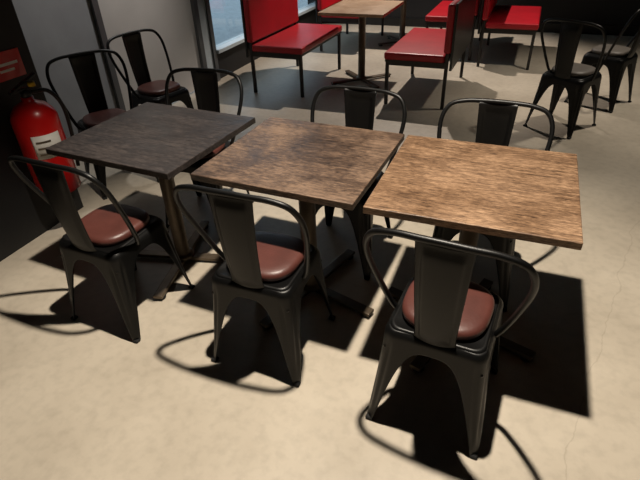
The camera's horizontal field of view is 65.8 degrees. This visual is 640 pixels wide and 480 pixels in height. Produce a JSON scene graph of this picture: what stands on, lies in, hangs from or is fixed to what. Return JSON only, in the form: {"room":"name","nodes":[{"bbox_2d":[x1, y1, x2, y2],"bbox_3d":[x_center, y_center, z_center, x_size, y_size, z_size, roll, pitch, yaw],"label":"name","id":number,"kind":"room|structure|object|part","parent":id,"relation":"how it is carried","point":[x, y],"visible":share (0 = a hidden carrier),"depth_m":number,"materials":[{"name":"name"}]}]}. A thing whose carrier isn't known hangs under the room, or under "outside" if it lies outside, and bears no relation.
{"room":"cafe","nodes":[
{"label":"cafe","id":0,"kind":"room"},
{"bbox_2d":[0,0,83,261],"bbox_3d":[-2.578,-0.713,1.150,0.650,3.300,3.500,11,36,19],"label":"wall pillar","id":1,"kind":"structure","parent":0,"point":[25,216],"depth_m":2.79,"materials":[{"name":"black paint"}]},
{"bbox_2d":[0,48,26,82],"bbox_3d":[-1.679,-0.912,2.611,0.006,0.140,0.260,11,36,19],"label":"fire extinguisher sign","id":2,"kind":"object","parent":1,"relation":"attached to","point":[11,64],"visible":1,"depth_m":2.65,"materials":[{"name":"red plastic"}]},
{"bbox_2d":[8,72,80,192],"bbox_3d":[-1.553,-0.573,2.743,0.283,0.652,0.240,0,34,3],"label":"fire extinguisher","id":3,"kind":"object","parent":1,"relation":"attached to","point":[36,125],"visible":0.81,"depth_m":2.64,"materials":[{"name":"red metal"}]},
{"bbox_3d":[-1.556,-0.786,2.586,0.024,0.012,0.160,11,36,19],"label":"handle","id":4,"kind":"part","parent":3,"relation":"part of","materials":[{"name":"black plastic"}]},
{"bbox_3d":[-1.548,-0.824,2.586,0.024,0.012,0.170,11,54,19],"label":"handle","id":5,"kind":"part","parent":3,"relation":"part of","materials":[{"name":"black plastic"}]},
{"bbox_2d":[12,0,116,138],"bbox_3d":[-2.008,-2.111,3.177,0.100,3.300,0.900,11,36,19],"label":"panel","id":6,"kind":"object","parent":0,"point":[51,29],"depth_m":3.69,"materials":[{"name":"grey paint"}]},
{"bbox_2d":[217,9,322,77],"bbox_3d":[-0.600,-2.834,6.840,0.100,0.290,3.310,11,36,19],"label":"wall","id":7,"kind":"structure","parent":0,"point":[233,59],"depth_m":5.94,"materials":[{"name":"black paint"}]},
{"bbox_2d":[0,23,639,479],"bbox_3d":[1.159,-0.452,3.530,6.700,0.050,9.800,11,36,19],"label":"floor","id":8,"kind":"structure","parent":0,"point":[80,399],"depth_m":2.20,"materials":[{"name":"beige concrete"}]},
{"bbox_2d":[7,156,194,342],"bbox_3d":[-0.939,-0.043,2.238,0.509,0.864,0.440,13,37,21],"label":"dining chair","id":9,"kind":"object","parent":8,"relation":"on","point":[111,237],"visible":1,"depth_m":2.12,"materials":[{"name":"black metal"}]},
{"bbox_3d":[-0.932,0.132,2.356,0.415,0.443,0.438,13,37,21],"label":"seat skirt leg","id":10,"kind":"part","parent":9,"relation":"part of","materials":[{"name":"black metal"}]},
{"bbox_2d":[45,49,158,199],"bbox_3d":[-1.451,-0.798,3.380,0.509,0.864,0.440,-24,40,-28],"label":"dining chair","id":11,"kind":"object","parent":8,"relation":"on","point":[84,65],"visible":0.51,"depth_m":3.35,"materials":[{"name":"black metal"}]},
{"bbox_3d":[-1.444,-0.624,3.498,0.415,0.443,0.438,-24,40,-28],"label":"seat skirt leg","id":12,"kind":"part","parent":11,"relation":"part of","materials":[{"name":"black metal"}]},
{"bbox_2d":[106,29,193,108],"bbox_3d":[-1.276,-1.174,3.924,0.440,0.864,0.509,21,40,30],"label":"dining chair","id":13,"kind":"object","parent":8,"relation":"on","point":[150,91],"visible":0.77,"depth_m":3.86,"materials":[{"name":"black metal"}]},
{"bbox_3d":[-1.269,-1.000,4.043,0.438,0.443,0.415,21,40,30],"label":"seat skirt leg","id":14,"kind":"part","parent":13,"relation":"part of","materials":[{"name":"black metal"}]},
{"bbox_2d":[45,102,255,300],"bbox_3d":[-0.770,-0.203,2.564,0.701,0.750,0.701,13,37,22],"label":"dining table","id":15,"kind":"object","parent":8,"relation":"on","point":[161,141],"visible":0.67,"depth_m":2.35,"materials":[{"name":"brown wood"}]},
{"bbox_3d":[-0.759,0.086,2.760,0.050,0.018,0.720,3,35,8],"label":"arm","id":16,"kind":"part","parent":15,"relation":"part of"},
{"bbox_3d":[-0.759,0.087,2.760,0.720,0.018,0.050,3,35,8],"label":"arm","id":17,"kind":"part","parent":15,"relation":"part of"},
{"bbox_2d":[190,0,207,67],"bbox_3d":[-1.315,-3.054,4.526,0.080,3.300,0.070,11,36,19],"label":"trim","id":18,"kind":"structure","parent":8,"relation":"on","point":[194,6],"depth_m":5.12,"materials":[{"name":"black metal"}]},
{"bbox_2d":[197,0,214,68],"bbox_3d":[-1.282,-3.118,4.616,0.060,3.300,0.160,11,36,19],"label":"trim","id":19,"kind":"structure","parent":8,"relation":"on","point":[201,3],"depth_m":5.25,"materials":[{"name":"grey metal"}]},
{"bbox_2d":[165,67,249,227],"bbox_3d":[-0.714,-0.521,2.929,0.509,0.864,0.440,9,36,16],"label":"dining chair","id":20,"kind":"object","parent":8,"relation":"on","point":[205,80],"visible":0.3,"depth_m":2.89,"materials":[{"name":"black metal"}]},
{"bbox_3d":[-0.707,-0.347,3.048,0.415,0.443,0.438,9,36,16],"label":"seat skirt leg","id":21,"kind":"part","parent":20,"relation":"part of","materials":[{"name":"black metal"}]},
{"bbox_2d":[204,0,220,80],"bbox_3d":[-1.232,-3.174,4.697,0.080,3.300,0.060,11,36,19],"label":"trim","id":22,"kind":"structure","parent":8,"relation":"on","point":[207,3],"depth_m":5.33,"materials":[{"name":"black metal"}]},
{"bbox_2d":[173,184,335,386],"bbox_3d":[-0.213,0.089,2.000,0.509,0.864,0.440,11,36,19],"label":"dining chair","id":23,"kind":"object","parent":8,"relation":"on","point":[270,269],"visible":1,"depth_m":1.87,"materials":[{"name":"black metal"}]},
{"bbox_3d":[-0.206,0.264,2.118,0.415,0.443,0.438,11,36,19],"label":"seat skirt leg","id":24,"kind":"part","parent":23,"relation":"part of","materials":[{"name":"black metal"}]},
{"bbox_2d":[240,0,341,97],"bbox_3d":[-0.248,-2.163,5.283,0.622,0.905,1.120,12,37,20],"label":"bench","id":25,"kind":"object","parent":8,"relation":"on","point":[271,29],"visible":1,"depth_m":5.05,"materials":[{"name":"red leather"}]},
{"bbox_3d":[-0.684,-1.765,5.082,0.030,0.500,0.030,12,37,20],"label":"leg","id":26,"kind":"part","parent":25,"relation":"part of","materials":[{"name":"black metal"}]},
{"bbox_2d":[243,0,298,42],"bbox_3d":[-0.493,-2.417,5.230,0.065,0.400,1.120,12,37,20],"label":"backrest","id":27,"kind":"object","parent":25,"relation":"on","point":[262,19],"depth_m":5.08,"materials":[{"name":"red leather"}]},
{"bbox_3d":[-0.439,-1.826,4.916,0.540,0.032,0.024,12,37,20],"label":"rail","id":28,"kind":"part","parent":25,"relation":"part of","materials":[{"name":"black metal"}]},
{"bbox_2d":[252,23,341,54],"bbox_3d":[-0.215,-2.156,5.271,0.550,0.065,1.120,12,37,20],"label":"seat cushion","id":29,"kind":"object","parent":25,"relation":"on","point":[300,38],"depth_m":5.08,"materials":[{"name":"red leather"}]},
{"bbox_3d":[-0.184,-1.621,4.929,0.030,0.402,0.030,12,37,20],"label":"leg","id":30,"kind":"part","parent":25,"relation":"part of","materials":[{"name":"black metal"}]},
{"bbox_3d":[0.223,-2.182,5.731,0.030,0.402,0.030,12,37,20],"label":"leg","id":31,"kind":"part","parent":25,"relation":"part of","materials":[{"name":"black metal"}]},
{"bbox_2d":[190,117,404,329],"bbox_3d":[-0.055,-0.061,2.313,0.709,0.750,0.709,12,37,20],"label":"dining table","id":32,"kind":"object","parent":8,"relation":"on","point":[309,163],"visible":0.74,"depth_m":2.06,"materials":[{"name":"brown wood"}]},
{"bbox_3d":[-0.044,0.228,2.509,0.050,0.018,0.720,22,41,31],"label":"arm","id":33,"kind":"part","parent":32,"relation":"part of"},
{"bbox_3d":[-0.044,0.228,2.509,0.720,0.018,0.050,22,41,31],"label":"arm","id":34,"kind":"part","parent":32,"relation":"part of"},
{"bbox_2d":[315,0,383,50],"bbox_3d":[0.439,-3.128,6.664,0.622,0.905,1.120,11,36,19],"label":"bench","id":35,"kind":"object","parent":8,"relation":"on","point":[320,5],"visible":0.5,"depth_m":6.32,"materials":[{"name":"red leather"}]},
{"bbox_3d":[0.010,-2.726,6.457,0.030,0.500,0.030,11,36,19],"label":"leg","id":36,"kind":"part","parent":35,"relation":"part of","materials":[{"name":"black metal"}]},
{"bbox_2d":[317,0,340,9],"bbox_3d":[0.193,-3.380,6.608,0.065,0.400,1.120,11,36,19],"label":"cushion","id":37,"kind":"object","parent":35,"relation":"on","point":[321,4],"depth_m":6.34,"materials":[{"name":"red leather"}]},
{"bbox_3d":[0.257,-2.789,6.294,0.540,0.032,0.024,11,36,19],"label":"rail","id":38,"kind":"part","parent":35,"relation":"part of","materials":[{"name":"black metal"}]},
{"bbox_2d":[322,16,358,18],"bbox_3d":[0.473,-3.122,6.653,0.550,0.065,1.120,11,36,19],"label":"seat cushion","id":39,"kind":"object","parent":35,"relation":"on","point":[323,17],"depth_m":6.26,"materials":[{"name":"red leather"}]},
{"bbox_3d":[0.400,-3.290,7.266,0.030,0.500,0.030,11,36,19],"label":"leg","id":40,"kind":"part","parent":35,"relation":"part of","materials":[{"name":"black metal"}]},
{"bbox_3d":[0.903,-3.152,7.119,0.030,0.402,0.030,11,36,19],"label":"leg","id":41,"kind":"part","parent":35,"relation":"part of","materials":[{"name":"black metal"}]},
{"bbox_2d":[310,85,406,279],"bbox_3d":[0.136,-0.301,2.555,0.509,0.864,0.440,12,37,20],"label":"dining chair","id":42,"kind":"object","parent":8,"relation":"on","point":[360,101],"visible":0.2,"depth_m":2.50,"materials":[{"name":"black metal"}]},
{"bbox_3d":[0.143,-0.127,2.674,0.415,0.443,0.438,12,37,20],"label":"seat skirt leg","id":43,"kind":"part","parent":42,"relation":"part of","materials":[{"name":"black metal"}]},
{"bbox_2d":[318,0,403,87],"bbox_3d":[0.442,-2.056,5.222,0.660,0.750,0.800,11,36,19],"label":"dining table","id":44,"kind":"object","parent":8,"relation":"on","point":[362,9],"visible":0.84,"depth_m":5.09,"materials":[{"name":"brown wood"}]},
{"bbox_3d":[0.454,-1.766,5.418,0.720,0.018,0.050,-15,36,-18],"label":"arm","id":45,"kind":"part","parent":44,"relation":"part of"},
{"bbox_3d":[0.454,-1.766,5.418,0.050,0.018,0.720,-15,36,-18],"label":"arm","id":46,"kind":"part","parent":44,"relation":"part of"},
{"bbox_2d":[378,0,406,45],"bbox_3d":[1.111,-3.025,6.610,0.660,0.750,0.800,11,36,19],"label":"dining table","id":47,"kind":"object","parent":8,"relation":"on","point":[403,6],"visible":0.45,"depth_m":6.67,"materials":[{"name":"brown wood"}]},
{"bbox_3d":[1.123,-2.735,6.806,0.720,0.018,0.050,-15,36,-18],"label":"arm","id":48,"kind":"part","parent":47,"relation":"part of"},
{"bbox_2d":[384,0,475,109],"bbox_3d":[1.084,-1.922,4.848,0.622,0.905,1.120,12,37,20],"label":"bench","id":49,"kind":"object","parent":8,"relation":"on","point":[420,47],"visible":0.98,"depth_m":4.51,"materials":[{"name":"red leather"}]},
{"bbox_3d":[0.630,-1.487,4.683,0.030,0.402,0.030,12,37,20],"label":"leg","id":50,"kind":"part","parent":49,"relation":"part of","materials":[{"name":"black metal"}]},
{"bbox_3d":[0.873,-1.588,4.488,0.540,0.032,0.024,12,37,20],"label":"rail","id":51,"kind":"part","parent":49,"relation":"part of","materials":[{"name":"black metal"}]},
{"bbox_2d":[384,28,450,62],"bbox_3d":[1.051,-1.928,4.861,0.550,0.065,1.120,12,37,20],"label":"seat cushion","id":52,"kind":"object","parent":49,"relation":"on","point":[419,45],"depth_m":4.58,"materials":[{"name":"red leather"}]},
{"bbox_3d":[1.127,-1.424,4.474,0.030,0.500,0.030,12,37,20],"label":"leg","id":53,"kind":"part","parent":49,"relation":"part of","materials":[{"name":"black metal"}]},
{"bbox_2d":[444,0,459,53],"bbox_3d":[1.313,-2.077,4.624,0.065,0.400,1.120,12,37,20],"label":"cushion","id":54,"kind":"object","parent":49,"relation":"on","point":[452,36],"depth_m":4.21,"materials":[{"name":"red leather"}]},
{"bbox_3d":[1.533,-1.985,5.277,0.030,0.500,0.030,12,37,20],"label":"leg","id":55,"kind":"part","parent":49,"relation":"part of","materials":[{"name":"black metal"}]},
{"bbox_2d":[362,227,539,459],"bbox_3d":[0.439,0.253,1.721,0.509,0.864,0.440,14,37,22],"label":"dining chair","id":56,"kind":"object","parent":8,"relation":"on","point":[451,319],"visible":1,"depth_m":1.57,"materials":[{"name":"black metal"}]},
{"bbox_3d":[0.446,0.427,1.839,0.415,0.443,0.438,14,37,22],"label":"seat skirt leg","id":57,"kind":"part","parent":56,"relation":"part of","materials":[{"name":"black metal"}]},
{"bbox_2d":[425,0,481,60],"bbox_3d":[1.742,-2.875,6.214,0.622,0.905,1.120,11,36,19],"label":"bench","id":58,"kind":"object","parent":8,"relation":"on","point":[437,16],"visible":0.49,"depth_m":5.87,"materials":[{"name":"red leather"}]},
{"bbox_3d":[1.539,-2.539,5.850,0.540,0.032,0.024,11,36,19],"label":"rail","id":59,"kind":"part","parent":58,"relation":"part of","materials":[{"name":"black metal"}]},
{"bbox_2d":[425,1,452,21],"bbox_3d":[1.709,-2.881,6.225,0.550,0.065,1.120,11,36,19],"label":"seat cushion","id":60,"kind":"object","parent":58,"relation":"on","point":[439,13],"depth_m":5.94,"materials":[{"name":"red leather"}]},
{"bbox_3d":[1.795,-2.378,5.840,0.030,0.500,0.030,11,36,19],"label":"leg","id":61,"kind":"part","parent":58,"relation":"part of","materials":[{"name":"black metal"}]},
{"bbox_2d":[474,0,479,15],"bbox_3d":[1.972,-3.033,5.992,0.065,0.400,1.120,11,36,19],"label":"cushion","id":62,"kind":"object","parent":58,"relation":"on","point":[477,8],"depth_m":5.63,"materials":[{"name":"red leather"}]},
{"bbox_2d":[363,135,582,372],"bbox_3d":[0.607,0.078,2.069,0.698,0.750,0.698,11,36,19],"label":"dining table","id":63,"kind":"object","parent":8,"relation":"on","point":[471,188],"visible":0.8,"depth_m":1.79,"materials":[{"name":"brown wood"}]},
{"bbox_3d":[0.618,0.367,2.265,0.050,0.018,0.720,24,42,33],"label":"arm","id":64,"kind":"part","parent":63,"relation":"part of"},
{"bbox_3d":[0.618,0.368,2.265,0.720,0.018,0.050,24,42,33],"label":"arm","id":65,"kind":"part","parent":63,"relation":"part of"},
{"bbox_2d":[432,98,554,311],"bbox_3d":[0.751,-0.170,2.325,0.509,0.864,0.440,11,36,19],"label":"dining chair","id":66,"kind":"object","parent":8,"relation":"on","point":[496,117],"visible":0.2,"depth_m":2.27,"materials":[{"name":"black metal"}]},
{"bbox_3d":[0.758,0.005,2.443,0.415,0.443,0.438,11,36,19],"label":"seat skirt leg","id":67,"kind":"part","parent":66,"relation":"part of","materials":[{"name":"black metal"}]},
{"bbox_2d":[476,0,541,69],"bbox_3d":[2.253,-2.624,5.815,0.622,0.905,1.120,11,36,19],"label":"bench","id":68,"kind":"object","parent":8,"relation":"on","point":[503,19],"visible":1,"depth_m":5.49,"materials":[{"name":"red leather"}]},
{"bbox_3d":[1.824,-2.221,5.607,0.030,0.500,0.030,11,36,19],"label":"leg","id":69,"kind":"part","parent":68,"relation":"part of","materials":[{"name":"black metal"}]},
{"bbox_2d":[482,0,496,19],"bbox_3d":[2.006,-2.875,5.758,0.065,0.400,1.120,11,36,19],"label":"cushion","id":70,"kind":"object","parent":68,"relation":"on","point":[488,6],"depth_m":5.43,"materials":[{"name":"red leather"}]},
{"bbox_3d":[2.213,-2.786,6.416,0.030,0.500,0.030,11,36,19],"label":"leg","id":71,"kind":"part","parent":68,"relation":"part of","materials":[{"name":"black metal"}]},
{"bbox_3d":[2.070,-2.285,5.444,0.540,0.032,0.024,11,36,19],"label":"rail","id":72,"kind":"part","parent":68,"relation":"part of","materials":[{"name":"black metal"}]},
{"bbox_2d":[485,5,541,29],"bbox_3d":[2.286,-2.618,5.803,0.550,0.065,1.120,11,36,19],"label":"seat cushion","id":73,"kind":"object","parent":68,"relation":"on","point":[503,17],"depth_m":5.57,"materials":[{"name":"red leather"}]},
{"bbox_3d":[2.327,-2.083,5.461,0.030,0.402,0.030,11,36,19],"label":"leg","id":74,"kind":"part","parent":68,"relation":"part of","materials":[{"name":"black metal"}]},
{"bbox_2d":[523,18,606,138],"bbox_3d":[2.013,-1.325,3.952,0.440,0.864,0.509,-26,41,-31],"label":"dining chair","id":75,"kind":"object","parent":8,"relation":"on","point":[576,78],"visible":1,"depth_m":3.83,"materials":[{"name":"black metal"}]},
{"bbox_3d":[2.020,-1.151,4.071,0.438,0.443,0.415,-26,41,-31],"label":"seat skirt leg","id":76,"kind":"part","parent":75,"relation":"part of","materials":[{"name":"black metal"}]},
{"bbox_2d":[564,9,639,112],"bbox_3d":[2.584,-1.649,4.395,0.509,0.864,0.440,-27,41,-31],"label":"dining chair","id":77,"kind":"object","parent":8,"relation":"on","point":[616,58],"visible":0.88,"depth_m":4.30,"materials":[{"name":"black metal"}]},
{"bbox_3d":[2.591,-1.474,4.514,0.415,0.443,0.438,-27,41,-31],"label":"seat skirt leg","id":78,"kind":"part","parent":77,"relation":"part of","materials":[{"name":"black metal"}]},
{"bbox_2d":[308,0,639,26],"bbox_3d":[2.886,-4.420,6.289,6.700,3.300,0.100,11,36,19],"label":"wall","id":79,"kind":"structure","parent":0,"point":[600,12],"depth_m":6.81,"materials":[{"name":"black paint"}]},
{"bbox_2d":[216,2,315,53],"bbox_3d":[-0.578,-2.965,6.737,0.160,0.040,3.310,11,36,19],"label":"sill","id":80,"kind":"structure","parent":79,"relation":"attached to","point":[239,39],"depth_m":5.82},
{"bbox_2d":[323,17,638,35],"bbox_3d":[2.995,-3.057,7.108,6.330,0.120,0.020,11,36,19],"label":"baseboard","id":81,"kind":"structure","parent":79,"relation":"attached to","point":[388,21],"depth_m":7.02,"materials":[{"name":"black plastic"}]},
{"bbox_3d":[-2.872,-0.860,1.385,0.100,3.300,3.800,11,36,19],"label":"wall","id":82,"kind":"structure","parent":0,"visible":0},
{"bbox_2d":[89,0,125,110],"bbox_3d":[-1.788,-2.346,3.510,0.050,3.300,0.060,11,36,19],"label":"trim","id":83,"kind":"structure","parent":82,"relation":"attached to","point":[94,5],"depth_m":4.05,"materials":[{"name":"black metal"}]},
{"bbox_2d":[98,0,200,110],"bbox_3d":[-1.575,-2.589,4.104,0.055,2.980,1.260,11,36,19],"label":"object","id":84,"kind":"structure","parent":82,"relation":"in","point":[172,19],"depth_m":4.59,"materials":[{"name":"grey paint"}]},
{"label":"outside","id":85,"kind":"structure","parent":0,"visible":0},
{"bbox_2d":[209,0,307,44],"bbox_3d":[-5.629,-3.779,8.938,10.600,0.070,18.000,11,36,19],"label":"ground","id":86,"kind":"structure","parent":85,"point":[226,15],"depth_m":9.05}
]}

